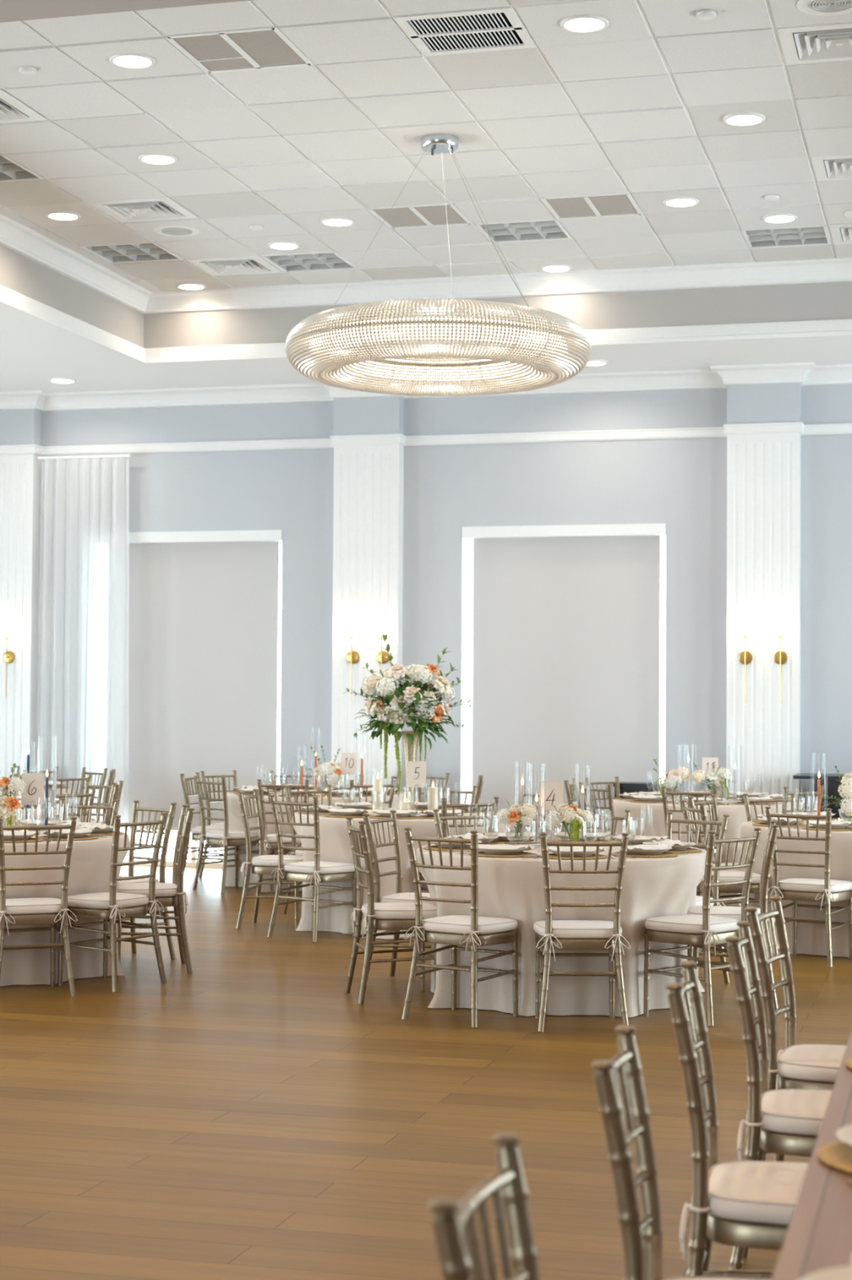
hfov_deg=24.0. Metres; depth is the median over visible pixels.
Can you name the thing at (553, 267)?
recessed light
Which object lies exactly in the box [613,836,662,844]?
dinner plate
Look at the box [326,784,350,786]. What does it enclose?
folded napkin
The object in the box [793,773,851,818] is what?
bar counter
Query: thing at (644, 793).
folded napkin
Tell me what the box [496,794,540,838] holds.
flower arrangement
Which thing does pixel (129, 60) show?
recessed light
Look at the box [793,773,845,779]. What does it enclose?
countertop
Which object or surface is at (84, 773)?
chair
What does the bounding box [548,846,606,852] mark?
folded napkin
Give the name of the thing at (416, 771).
table number card
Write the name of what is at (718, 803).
woven charger
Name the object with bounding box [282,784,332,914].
chair
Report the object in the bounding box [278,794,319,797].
woven charger
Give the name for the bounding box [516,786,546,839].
chair
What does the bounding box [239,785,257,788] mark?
folded napkin
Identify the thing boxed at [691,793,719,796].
dinner plate
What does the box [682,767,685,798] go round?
taper candle
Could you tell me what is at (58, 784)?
dinner plate
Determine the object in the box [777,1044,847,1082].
cushion
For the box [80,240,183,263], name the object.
louvered troffer
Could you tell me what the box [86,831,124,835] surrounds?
woven charger
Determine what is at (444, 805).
chair
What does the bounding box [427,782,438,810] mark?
pillar candle
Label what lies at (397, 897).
cushion
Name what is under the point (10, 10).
ceiling beam
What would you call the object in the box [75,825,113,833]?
dinner plate
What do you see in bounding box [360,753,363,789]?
taper candle
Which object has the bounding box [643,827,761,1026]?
chair
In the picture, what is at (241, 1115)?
floor
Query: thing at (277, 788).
dinner plate
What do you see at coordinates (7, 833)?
folded napkin
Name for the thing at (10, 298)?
trim
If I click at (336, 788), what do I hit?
dinner plate
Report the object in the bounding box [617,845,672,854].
dinner plate
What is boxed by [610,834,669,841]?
folded napkin
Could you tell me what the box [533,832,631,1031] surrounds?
chair
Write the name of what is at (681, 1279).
cushion
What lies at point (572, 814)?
flower arrangement
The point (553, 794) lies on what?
table number card
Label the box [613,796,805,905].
tablecloth
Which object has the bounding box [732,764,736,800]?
taper candle
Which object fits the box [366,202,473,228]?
return air grille
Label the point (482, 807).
folded napkin
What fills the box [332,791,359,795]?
dinner plate
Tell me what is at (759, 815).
dinner plate
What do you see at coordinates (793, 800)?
chair
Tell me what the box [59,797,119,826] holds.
chair
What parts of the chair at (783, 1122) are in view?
rail, post, rail, post, rail, rail, seat frame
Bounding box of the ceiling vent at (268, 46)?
[164,25,313,73]
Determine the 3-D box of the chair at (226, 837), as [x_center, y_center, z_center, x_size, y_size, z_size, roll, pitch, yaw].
[-1.581,1.562,16.164,0.468,0.924,0.448,2,-2,-41]
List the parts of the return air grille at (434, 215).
grille panel, grille panel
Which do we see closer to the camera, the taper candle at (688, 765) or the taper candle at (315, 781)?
the taper candle at (688, 765)
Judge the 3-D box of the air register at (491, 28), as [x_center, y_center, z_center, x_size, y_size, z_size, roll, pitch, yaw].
[0.205,-3.157,10.180,0.606,0.137,0.608,0,-2,15]
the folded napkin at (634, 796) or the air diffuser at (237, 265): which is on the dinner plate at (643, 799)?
the folded napkin at (634, 796)
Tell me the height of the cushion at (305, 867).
0.055 m
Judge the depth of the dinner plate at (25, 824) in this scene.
11.62 m
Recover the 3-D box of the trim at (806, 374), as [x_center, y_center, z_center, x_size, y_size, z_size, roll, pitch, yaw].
[1.346,-2.219,17.198,16.600,0.150,0.285,0,-2,15]
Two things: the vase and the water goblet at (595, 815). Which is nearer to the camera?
the water goblet at (595, 815)
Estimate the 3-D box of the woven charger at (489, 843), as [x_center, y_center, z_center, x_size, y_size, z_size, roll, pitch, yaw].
[0.249,1.088,10.703,0.340,0.008,0.340,-1,-2,35]
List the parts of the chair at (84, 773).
post, rail, post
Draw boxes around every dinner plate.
[3,834,35,839]
[20,804,35,807]
[21,822,62,826]
[42,830,92,838]
[44,782,65,786]
[44,800,65,804]
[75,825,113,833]
[234,786,266,791]
[239,789,272,794]
[264,786,284,790]
[291,786,319,789]
[302,806,342,812]
[328,809,368,815]
[331,786,355,790]
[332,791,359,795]
[333,804,373,808]
[360,789,389,794]
[374,812,416,817]
[413,804,441,808]
[422,812,461,817]
[430,840,482,848]
[447,835,498,843]
[456,806,490,810]
[478,848,529,854]
[486,834,534,841]
[548,849,601,856]
[560,835,605,841]
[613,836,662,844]
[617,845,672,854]
[619,794,653,799]
[633,796,667,801]
[642,841,696,850]
[685,799,721,802]
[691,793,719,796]
[731,793,760,798]
[737,798,766,803]
[757,814,795,818]
[757,817,802,825]
[758,795,791,799]
[800,1266,851,1279]
[808,822,851,828]
[836,1124,851,1146]
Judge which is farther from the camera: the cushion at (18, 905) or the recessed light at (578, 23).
the cushion at (18, 905)
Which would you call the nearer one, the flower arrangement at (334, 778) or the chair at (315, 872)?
the chair at (315, 872)
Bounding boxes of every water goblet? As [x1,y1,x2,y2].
[484,817,499,844]
[531,821,546,854]
[582,822,597,841]
[595,814,609,841]
[628,817,644,839]
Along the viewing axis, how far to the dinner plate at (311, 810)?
13.56 m
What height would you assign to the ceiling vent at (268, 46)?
0.022 m
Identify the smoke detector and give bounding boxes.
[17,65,38,74]
[248,224,264,230]
[695,8,718,20]
[764,194,780,200]
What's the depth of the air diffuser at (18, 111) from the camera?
11.63 m
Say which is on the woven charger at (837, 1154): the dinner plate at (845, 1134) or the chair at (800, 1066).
the dinner plate at (845, 1134)
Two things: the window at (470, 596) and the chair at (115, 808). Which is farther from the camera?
the window at (470, 596)
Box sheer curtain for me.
[35,453,130,867]
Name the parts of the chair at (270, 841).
post, leg, rail, rail, seat frame, rail, post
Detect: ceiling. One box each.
[0,0,851,292]
[0,231,851,392]
[0,244,851,348]
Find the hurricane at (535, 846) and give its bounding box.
[528,764,546,847]
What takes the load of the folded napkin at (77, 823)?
on the dinner plate
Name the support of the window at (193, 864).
in the wall at (681, 484)
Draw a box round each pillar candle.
[373,773,382,813]
[399,796,410,810]
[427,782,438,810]
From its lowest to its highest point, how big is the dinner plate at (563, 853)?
0.030 m
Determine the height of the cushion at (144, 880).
0.055 m
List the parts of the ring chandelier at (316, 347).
power cord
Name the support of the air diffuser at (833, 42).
attached to the grid
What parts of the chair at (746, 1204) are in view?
rail, post, rail, post, rail, rail, seat frame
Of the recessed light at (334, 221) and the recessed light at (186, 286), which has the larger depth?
the recessed light at (186, 286)
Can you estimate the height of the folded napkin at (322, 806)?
0.031 m
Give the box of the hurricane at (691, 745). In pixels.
[675,745,692,801]
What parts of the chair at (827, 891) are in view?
post, leg, rail, rail, rail, rail, seat frame, post, leg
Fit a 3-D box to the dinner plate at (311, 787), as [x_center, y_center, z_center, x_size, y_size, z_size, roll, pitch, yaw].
[-1.052,1.265,17.149,0.277,0.030,0.277,1,-2,-13]
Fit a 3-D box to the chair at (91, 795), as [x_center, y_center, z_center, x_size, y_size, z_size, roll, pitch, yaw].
[-2.585,1.479,13.799,0.468,0.924,0.448,-1,-2,37]
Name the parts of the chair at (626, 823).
post, rail, post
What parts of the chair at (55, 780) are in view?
post, rail, post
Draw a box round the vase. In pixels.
[400,730,422,813]
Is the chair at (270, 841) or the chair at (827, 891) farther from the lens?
the chair at (270, 841)
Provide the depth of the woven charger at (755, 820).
12.92 m
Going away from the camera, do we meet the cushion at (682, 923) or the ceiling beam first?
the ceiling beam
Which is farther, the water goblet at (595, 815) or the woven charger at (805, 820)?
the woven charger at (805, 820)
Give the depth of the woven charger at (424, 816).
13.12 m
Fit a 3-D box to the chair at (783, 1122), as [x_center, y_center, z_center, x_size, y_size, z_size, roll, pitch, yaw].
[1.032,1.231,5.272,0.468,0.924,0.448,0,-2,13]
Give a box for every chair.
[0,816,77,996]
[12,773,17,796]
[16,765,57,781]
[48,787,96,822]
[52,772,92,813]
[57,812,168,992]
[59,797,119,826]
[75,767,107,821]
[75,768,115,824]
[82,779,124,822]
[106,782,119,825]
[117,804,194,973]
[118,800,177,959]
[179,772,224,874]
[192,775,258,893]
[199,769,237,878]
[235,788,303,930]
[255,778,309,893]
[267,794,356,942]
[270,770,314,785]
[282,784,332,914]
[344,816,437,1004]
[349,778,396,808]
[362,809,431,982]
[389,772,401,792]
[401,826,518,1027]
[417,773,449,802]
[417,796,498,892]
[423,784,477,808]
[428,1133,539,1279]
[433,808,498,838]
[475,775,484,804]
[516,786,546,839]
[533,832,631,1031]
[560,809,631,841]
[564,777,616,839]
[578,782,615,839]
[585,776,620,835]
[591,1024,771,1279]
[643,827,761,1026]
[661,786,717,860]
[666,811,730,983]
[666,960,808,1279]
[680,800,760,952]
[687,820,778,1009]
[688,794,742,906]
[725,920,832,1270]
[742,792,796,821]
[744,895,847,1161]
[764,806,851,967]
[782,786,824,814]
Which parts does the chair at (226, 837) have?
post, rail, rail, rail, rail, post, seat frame, leg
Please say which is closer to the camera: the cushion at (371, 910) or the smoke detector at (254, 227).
the cushion at (371, 910)
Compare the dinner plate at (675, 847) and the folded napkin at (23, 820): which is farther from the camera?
the folded napkin at (23, 820)
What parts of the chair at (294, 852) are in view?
post, rail, post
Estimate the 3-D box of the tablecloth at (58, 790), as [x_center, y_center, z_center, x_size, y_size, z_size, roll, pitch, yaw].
[-3.841,1.657,17.233,1.579,0.765,1.544,0,-2,7]
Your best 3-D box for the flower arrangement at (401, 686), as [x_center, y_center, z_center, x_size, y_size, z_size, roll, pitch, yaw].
[-0.135,0.506,13.730,0.680,1.125,0.715,2,-3,-45]
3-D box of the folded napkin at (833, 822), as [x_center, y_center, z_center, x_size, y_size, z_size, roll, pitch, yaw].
[2.469,1.118,12.202,0.308,0.031,0.145,-1,-2,30]
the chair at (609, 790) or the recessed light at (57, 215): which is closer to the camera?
the recessed light at (57, 215)
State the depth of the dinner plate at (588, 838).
10.84 m
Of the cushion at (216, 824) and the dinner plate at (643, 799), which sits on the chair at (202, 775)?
the cushion at (216, 824)
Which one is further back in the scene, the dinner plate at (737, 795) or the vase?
the dinner plate at (737, 795)
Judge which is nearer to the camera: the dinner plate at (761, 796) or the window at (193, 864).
the dinner plate at (761, 796)
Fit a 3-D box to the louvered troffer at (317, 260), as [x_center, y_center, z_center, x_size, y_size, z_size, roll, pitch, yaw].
[-0.904,-2.996,15.516,0.604,0.134,0.604,0,-2,15]
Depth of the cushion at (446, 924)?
9.57 m
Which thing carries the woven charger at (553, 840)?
on the tablecloth at (509, 887)
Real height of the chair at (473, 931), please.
0.924 m
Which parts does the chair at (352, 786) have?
post, rail, rail, post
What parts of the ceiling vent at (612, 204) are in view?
grille panel, grille panel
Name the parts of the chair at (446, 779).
post, rail, post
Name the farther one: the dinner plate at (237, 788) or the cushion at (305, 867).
the dinner plate at (237, 788)
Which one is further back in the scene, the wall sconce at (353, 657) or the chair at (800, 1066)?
the wall sconce at (353, 657)
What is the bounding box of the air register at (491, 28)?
[392,5,537,56]
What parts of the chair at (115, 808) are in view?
post, rail, post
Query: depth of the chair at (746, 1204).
4.27 m
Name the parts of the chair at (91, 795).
post, rail, rail, post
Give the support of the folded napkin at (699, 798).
on the dinner plate at (695, 801)
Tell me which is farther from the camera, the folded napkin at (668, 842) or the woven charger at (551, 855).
the folded napkin at (668, 842)
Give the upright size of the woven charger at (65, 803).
0.008 m
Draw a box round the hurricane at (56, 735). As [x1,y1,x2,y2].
[36,735,57,832]
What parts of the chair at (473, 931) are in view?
post, rail, rail, rail, rail, leg, seat frame, post, leg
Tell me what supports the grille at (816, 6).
attached to the ceiling speaker at (819, 7)
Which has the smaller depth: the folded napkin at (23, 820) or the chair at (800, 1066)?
the chair at (800, 1066)
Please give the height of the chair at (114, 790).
0.924 m
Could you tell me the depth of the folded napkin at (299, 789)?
16.04 m
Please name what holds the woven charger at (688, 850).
on the tablecloth at (509, 887)
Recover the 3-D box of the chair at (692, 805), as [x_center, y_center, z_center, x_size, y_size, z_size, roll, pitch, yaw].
[2.003,1.489,13.123,0.468,0.924,0.448,-1,-2,31]
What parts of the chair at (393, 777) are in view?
post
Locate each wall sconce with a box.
[3,626,14,698]
[346,625,359,701]
[377,624,388,671]
[738,623,752,703]
[773,623,787,703]
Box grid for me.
[0,0,849,290]
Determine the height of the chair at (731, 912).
0.924 m
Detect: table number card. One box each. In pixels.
[21,773,44,831]
[341,752,356,789]
[407,761,426,815]
[539,781,563,846]
[702,757,718,797]
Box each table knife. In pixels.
[437,850,480,851]
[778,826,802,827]
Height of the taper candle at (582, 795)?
0.304 m
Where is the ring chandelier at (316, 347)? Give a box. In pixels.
[284,133,591,396]
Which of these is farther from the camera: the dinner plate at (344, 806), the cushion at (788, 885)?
the dinner plate at (344, 806)
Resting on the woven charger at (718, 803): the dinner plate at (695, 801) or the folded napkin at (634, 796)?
the dinner plate at (695, 801)
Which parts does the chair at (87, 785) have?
post, rail, rail, rail, post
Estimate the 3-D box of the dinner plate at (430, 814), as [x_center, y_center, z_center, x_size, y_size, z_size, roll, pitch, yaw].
[0.108,1.146,13.175,0.277,0.030,0.277,1,-2,-28]
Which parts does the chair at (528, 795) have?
post, rail, post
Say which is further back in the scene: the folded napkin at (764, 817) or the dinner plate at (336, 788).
the dinner plate at (336, 788)
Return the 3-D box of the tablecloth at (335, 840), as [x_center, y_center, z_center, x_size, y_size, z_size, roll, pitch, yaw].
[-0.143,1.567,13.624,1.583,0.765,1.541,0,-2,15]
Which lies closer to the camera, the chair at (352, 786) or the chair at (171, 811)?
the chair at (171, 811)
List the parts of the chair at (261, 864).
post, rail, rail, rail, rail, post, seat frame, leg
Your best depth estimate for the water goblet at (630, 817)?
10.43 m
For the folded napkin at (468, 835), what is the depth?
10.66 m
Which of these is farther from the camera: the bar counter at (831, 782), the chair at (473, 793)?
the bar counter at (831, 782)
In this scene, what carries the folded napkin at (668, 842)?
on the dinner plate at (675, 847)
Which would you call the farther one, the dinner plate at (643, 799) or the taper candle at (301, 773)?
the taper candle at (301, 773)
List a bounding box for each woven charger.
[4,837,43,843]
[20,805,44,808]
[35,803,70,805]
[35,835,97,840]
[44,786,69,788]
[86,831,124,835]
[235,792,275,795]
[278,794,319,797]
[297,810,333,813]
[322,794,364,796]
[323,813,373,817]
[356,793,390,795]
[369,815,421,819]
[414,807,451,810]
[418,815,461,818]
[422,845,479,850]
[463,809,491,813]
[468,851,536,857]
[479,840,504,844]
[491,839,541,844]
[539,853,608,859]
[550,839,612,842]
[611,852,679,857]
[615,797,637,799]
[629,800,672,803]
[665,848,702,853]
[684,795,724,798]
[686,802,725,804]
[733,801,776,804]
[751,819,804,822]
[753,822,806,826]
[795,817,838,821]
[802,826,851,831]
[817,1140,851,1173]
[845,1057,851,1068]
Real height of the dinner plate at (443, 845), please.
0.030 m
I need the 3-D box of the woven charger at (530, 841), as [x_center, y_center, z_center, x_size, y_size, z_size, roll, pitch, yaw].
[0.469,1.095,10.888,0.340,0.008,0.340,1,-2,-25]
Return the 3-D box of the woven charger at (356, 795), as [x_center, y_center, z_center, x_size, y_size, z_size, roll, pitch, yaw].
[-0.664,1.255,16.119,0.340,0.008,0.340,1,-2,-28]
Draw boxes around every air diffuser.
[0,88,46,123]
[88,195,198,222]
[186,254,282,275]
[777,22,851,65]
[811,153,851,181]
[829,222,851,244]
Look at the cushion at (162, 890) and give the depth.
11.21 m
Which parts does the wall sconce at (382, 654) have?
rod, bulb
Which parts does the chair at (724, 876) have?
post, rail, rail, post, seat frame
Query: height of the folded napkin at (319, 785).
0.031 m
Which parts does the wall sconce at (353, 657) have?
rod, bulb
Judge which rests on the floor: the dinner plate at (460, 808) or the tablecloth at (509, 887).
the tablecloth at (509, 887)
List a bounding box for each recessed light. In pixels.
[45,210,80,220]
[48,377,76,383]
[109,53,155,68]
[138,153,177,164]
[176,282,206,289]
[267,240,300,249]
[320,217,355,226]
[541,263,572,271]
[560,14,608,32]
[586,359,608,365]
[663,197,699,207]
[723,111,765,125]
[762,213,797,222]
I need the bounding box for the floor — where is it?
[0,866,851,1279]
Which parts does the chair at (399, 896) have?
post, rail, rail, rail, rail, post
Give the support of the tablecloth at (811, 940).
on the floor
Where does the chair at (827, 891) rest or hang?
on the floor
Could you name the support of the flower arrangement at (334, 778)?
in the glass bowl
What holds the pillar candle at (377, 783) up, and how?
in the hurricane
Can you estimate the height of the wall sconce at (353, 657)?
0.671 m
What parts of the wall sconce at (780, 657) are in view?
rod, bulb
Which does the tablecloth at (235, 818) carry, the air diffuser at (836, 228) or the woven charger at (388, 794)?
the woven charger at (388, 794)
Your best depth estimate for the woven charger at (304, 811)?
13.53 m
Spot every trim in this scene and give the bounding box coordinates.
[0,213,851,314]
[0,284,851,364]
[0,362,851,411]
[0,422,851,455]
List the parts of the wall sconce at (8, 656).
rod, bulb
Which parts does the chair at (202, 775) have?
post, rail, rail, post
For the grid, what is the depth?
11.87 m
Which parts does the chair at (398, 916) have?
post, rail, rail, rail, rail, post, seat frame, leg, leg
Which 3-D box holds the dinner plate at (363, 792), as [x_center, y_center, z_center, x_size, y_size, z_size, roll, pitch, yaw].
[-0.440,1.244,16.341,0.277,0.030,0.277,-1,-2,29]
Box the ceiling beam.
[0,0,248,22]
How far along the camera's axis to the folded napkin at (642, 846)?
9.97 m
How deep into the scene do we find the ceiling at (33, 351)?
16.66 m
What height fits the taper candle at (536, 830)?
0.269 m
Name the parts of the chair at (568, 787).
post, post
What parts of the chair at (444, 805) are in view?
seat frame, post, rail, rail, post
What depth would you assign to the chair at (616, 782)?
16.51 m
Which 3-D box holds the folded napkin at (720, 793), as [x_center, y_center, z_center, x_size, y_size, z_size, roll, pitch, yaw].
[2.258,1.249,16.339,0.308,0.031,0.145,1,-2,-14]
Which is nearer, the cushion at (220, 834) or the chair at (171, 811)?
the chair at (171, 811)
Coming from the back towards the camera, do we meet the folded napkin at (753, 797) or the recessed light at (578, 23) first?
the folded napkin at (753, 797)
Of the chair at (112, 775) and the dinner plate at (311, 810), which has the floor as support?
the chair at (112, 775)
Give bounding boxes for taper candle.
[26,748,29,819]
[44,770,48,826]
[300,762,302,790]
[313,753,316,790]
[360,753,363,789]
[520,778,524,835]
[531,795,538,845]
[580,786,584,839]
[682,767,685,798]
[687,757,689,795]
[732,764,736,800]
[817,772,821,821]
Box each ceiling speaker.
[153,225,200,236]
[796,0,851,15]
[844,208,851,218]
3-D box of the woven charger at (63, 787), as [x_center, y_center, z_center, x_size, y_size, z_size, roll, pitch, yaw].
[-3.252,1.274,17.288,0.340,0.008,0.340,0,-2,-3]
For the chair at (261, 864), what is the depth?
13.41 m
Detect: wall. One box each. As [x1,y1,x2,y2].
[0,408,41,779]
[38,384,851,813]
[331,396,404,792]
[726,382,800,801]
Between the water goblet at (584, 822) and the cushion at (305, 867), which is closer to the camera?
the water goblet at (584, 822)
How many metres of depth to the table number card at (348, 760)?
16.43 m
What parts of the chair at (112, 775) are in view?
post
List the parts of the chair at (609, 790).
post, rail, rail, rail, post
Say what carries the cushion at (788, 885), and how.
on the chair at (827, 891)
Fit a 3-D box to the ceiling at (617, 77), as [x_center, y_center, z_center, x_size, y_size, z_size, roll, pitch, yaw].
[0.074,-3.043,12.054,7.180,0.033,7.970,0,-2,15]
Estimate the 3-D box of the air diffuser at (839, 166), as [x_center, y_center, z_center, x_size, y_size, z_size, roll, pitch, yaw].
[2.753,-3.042,12.656,0.582,0.114,0.582,0,-2,15]
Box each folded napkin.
[3,831,39,835]
[15,819,71,824]
[40,827,93,835]
[55,820,102,825]
[80,822,110,829]
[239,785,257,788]
[240,787,270,791]
[280,789,318,792]
[286,784,321,787]
[309,804,332,810]
[324,808,372,813]
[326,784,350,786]
[331,789,361,792]
[332,801,373,806]
[360,788,388,792]
[372,809,420,814]
[413,801,450,804]
[418,809,465,813]
[450,832,492,839]
[460,803,492,808]
[470,844,534,850]
[484,831,539,836]
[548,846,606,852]
[554,831,609,838]
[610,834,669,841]
[617,844,673,849]
[623,792,646,795]
[630,795,671,799]
[634,791,660,794]
[652,839,690,845]
[683,797,725,800]
[684,791,722,795]
[728,791,768,795]
[737,796,773,800]
[762,816,795,822]
[765,793,788,798]
[790,811,836,816]
[804,820,851,826]
[850,1257,851,1279]
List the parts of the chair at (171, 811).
post, rail, rail, rail, rail, post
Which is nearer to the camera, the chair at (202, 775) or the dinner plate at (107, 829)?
the dinner plate at (107, 829)
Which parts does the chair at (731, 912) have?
leg, post, post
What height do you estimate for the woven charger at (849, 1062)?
0.008 m
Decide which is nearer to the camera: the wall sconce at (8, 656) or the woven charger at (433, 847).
the woven charger at (433, 847)
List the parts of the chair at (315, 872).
post, rail, rail, rail, rail, leg, post, seat frame, leg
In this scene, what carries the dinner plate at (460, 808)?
on the woven charger at (466, 811)
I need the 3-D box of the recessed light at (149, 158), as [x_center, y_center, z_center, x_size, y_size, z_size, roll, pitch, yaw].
[-1.684,-3.026,12.569,0.244,0.020,0.244,0,-2,15]
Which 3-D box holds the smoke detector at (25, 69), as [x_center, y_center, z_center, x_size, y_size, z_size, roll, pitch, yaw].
[-2.152,-3.077,10.802,0.112,0.022,0.112,0,-2,15]
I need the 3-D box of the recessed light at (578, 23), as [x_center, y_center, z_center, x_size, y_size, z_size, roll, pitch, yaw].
[0.794,-3.091,10.022,0.244,0.020,0.244,0,-2,15]
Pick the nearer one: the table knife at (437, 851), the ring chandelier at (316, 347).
the table knife at (437, 851)
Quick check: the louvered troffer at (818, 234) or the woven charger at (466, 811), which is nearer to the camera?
the woven charger at (466, 811)
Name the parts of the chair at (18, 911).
post, seat frame, rail, rail, rail, rail, leg, post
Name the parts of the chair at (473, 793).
post, rail, post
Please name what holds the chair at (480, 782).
on the floor
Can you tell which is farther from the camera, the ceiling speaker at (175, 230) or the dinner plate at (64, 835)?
the ceiling speaker at (175, 230)
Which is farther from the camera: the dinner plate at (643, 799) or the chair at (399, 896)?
the dinner plate at (643, 799)
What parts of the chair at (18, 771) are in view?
post, rail, post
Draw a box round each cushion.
[5,897,61,914]
[67,892,149,909]
[75,820,102,824]
[117,883,177,897]
[118,876,159,883]
[191,825,224,834]
[205,830,258,839]
[210,822,224,826]
[250,854,303,866]
[266,833,301,843]
[283,861,355,874]
[295,850,302,855]
[361,902,437,919]
[380,893,431,903]
[422,915,517,934]
[533,920,622,938]
[600,835,616,839]
[644,914,740,933]
[680,1279,732,1279]
[687,906,760,920]
[696,895,714,906]
[702,871,760,884]
[708,1162,808,1225]
[711,862,742,871]
[760,1089,832,1136]
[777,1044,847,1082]
[778,878,851,893]
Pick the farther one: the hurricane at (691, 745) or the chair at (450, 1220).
the hurricane at (691, 745)
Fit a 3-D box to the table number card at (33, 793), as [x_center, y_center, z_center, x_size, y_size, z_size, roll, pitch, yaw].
[-2.219,0.923,11.280,0.066,0.343,0.111,-1,-3,44]
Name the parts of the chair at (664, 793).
post, rail, rail, rail, post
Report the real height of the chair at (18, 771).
0.924 m
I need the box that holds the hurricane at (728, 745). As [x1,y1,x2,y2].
[728,745,739,801]
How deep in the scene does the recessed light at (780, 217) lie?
13.97 m
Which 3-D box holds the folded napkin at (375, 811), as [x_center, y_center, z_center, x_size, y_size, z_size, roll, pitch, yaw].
[-0.196,1.128,13.100,0.308,0.031,0.145,0,-2,11]
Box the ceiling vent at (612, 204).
[540,191,643,219]
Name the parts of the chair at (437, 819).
post, rail, post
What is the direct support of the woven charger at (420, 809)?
on the tablecloth at (335, 840)
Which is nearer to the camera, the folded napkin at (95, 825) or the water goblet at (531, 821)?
the water goblet at (531, 821)
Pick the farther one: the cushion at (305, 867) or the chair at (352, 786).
the chair at (352, 786)
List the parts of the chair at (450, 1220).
post, rail, post, rail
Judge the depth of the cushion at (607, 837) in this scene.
15.75 m
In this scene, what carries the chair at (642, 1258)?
on the floor
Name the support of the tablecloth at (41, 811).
on the floor
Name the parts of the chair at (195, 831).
post, rail, rail, post, seat frame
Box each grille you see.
[160,227,192,235]
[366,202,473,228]
[808,0,851,12]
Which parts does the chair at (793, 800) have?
post, rail, post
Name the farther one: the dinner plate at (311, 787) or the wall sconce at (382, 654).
the wall sconce at (382, 654)
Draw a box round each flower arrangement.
[0,763,31,831]
[304,745,343,787]
[343,631,472,796]
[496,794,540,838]
[544,787,594,841]
[653,758,691,795]
[691,761,737,799]
[817,765,851,822]
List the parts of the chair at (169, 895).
leg, seat frame, post, post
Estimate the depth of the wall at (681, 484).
17.51 m
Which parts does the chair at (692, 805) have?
post, rail, post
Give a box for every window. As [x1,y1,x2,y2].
[133,541,281,868]
[466,535,666,804]
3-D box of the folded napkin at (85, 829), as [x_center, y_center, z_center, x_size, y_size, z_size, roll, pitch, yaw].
[-1.948,1.046,10.915,0.145,0.031,0.308,-1,-2,39]
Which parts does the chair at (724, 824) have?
post, rail, rail, post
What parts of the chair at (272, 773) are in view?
post, rail, post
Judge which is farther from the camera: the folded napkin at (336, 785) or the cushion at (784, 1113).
the folded napkin at (336, 785)
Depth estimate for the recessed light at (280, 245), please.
14.90 m
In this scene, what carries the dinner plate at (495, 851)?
on the woven charger at (480, 853)
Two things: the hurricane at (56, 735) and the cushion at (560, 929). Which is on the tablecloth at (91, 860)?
the hurricane at (56, 735)
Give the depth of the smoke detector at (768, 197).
13.37 m
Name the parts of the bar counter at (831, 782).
panel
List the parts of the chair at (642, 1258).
post, rail, rail, post, rail, rail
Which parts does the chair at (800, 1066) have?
post, rail, rail, rail, post, rail, seat frame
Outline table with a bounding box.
[771,1031,851,1279]
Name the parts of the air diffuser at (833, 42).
plate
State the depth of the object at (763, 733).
16.74 m
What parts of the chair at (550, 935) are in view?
leg, post, seat frame, rail, rail, rail, rail, leg, post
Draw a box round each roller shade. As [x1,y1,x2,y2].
[128,529,282,831]
[462,523,666,839]
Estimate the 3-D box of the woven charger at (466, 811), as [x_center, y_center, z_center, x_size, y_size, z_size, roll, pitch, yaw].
[0.326,1.192,13.942,0.340,0.008,0.340,1,-2,-30]
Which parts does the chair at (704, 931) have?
leg, leg, seat frame, post, rail, rail, rail, rail, post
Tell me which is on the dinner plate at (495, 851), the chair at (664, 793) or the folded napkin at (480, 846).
the folded napkin at (480, 846)
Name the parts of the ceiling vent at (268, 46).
grille panel, grille panel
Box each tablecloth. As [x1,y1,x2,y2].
[0,804,74,826]
[0,830,129,986]
[14,786,73,803]
[222,791,405,891]
[292,808,514,939]
[416,840,706,1017]
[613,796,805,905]
[740,818,851,957]
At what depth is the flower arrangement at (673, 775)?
15.43 m
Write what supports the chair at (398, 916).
on the floor
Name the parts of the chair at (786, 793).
post, rail, rail, post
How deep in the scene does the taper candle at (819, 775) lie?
12.67 m
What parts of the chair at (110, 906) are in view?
leg, leg, seat frame, post, rail, rail, rail, rail, post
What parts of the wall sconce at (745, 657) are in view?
rod, bulb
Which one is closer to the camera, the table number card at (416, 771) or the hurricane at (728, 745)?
the table number card at (416, 771)
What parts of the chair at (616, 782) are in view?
post, rail, rail, post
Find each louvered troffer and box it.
[0,153,44,182]
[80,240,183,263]
[260,250,357,272]
[474,218,572,243]
[741,224,831,248]
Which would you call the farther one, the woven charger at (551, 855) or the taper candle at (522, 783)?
the taper candle at (522, 783)
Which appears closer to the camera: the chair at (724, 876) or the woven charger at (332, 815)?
the chair at (724, 876)
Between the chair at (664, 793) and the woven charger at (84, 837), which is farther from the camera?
the chair at (664, 793)
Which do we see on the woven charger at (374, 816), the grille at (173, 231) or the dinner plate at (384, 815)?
the dinner plate at (384, 815)
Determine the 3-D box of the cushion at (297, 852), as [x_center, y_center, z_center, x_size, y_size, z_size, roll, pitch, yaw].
[-0.704,1.518,14.293,0.418,0.055,0.388,2,-2,-39]

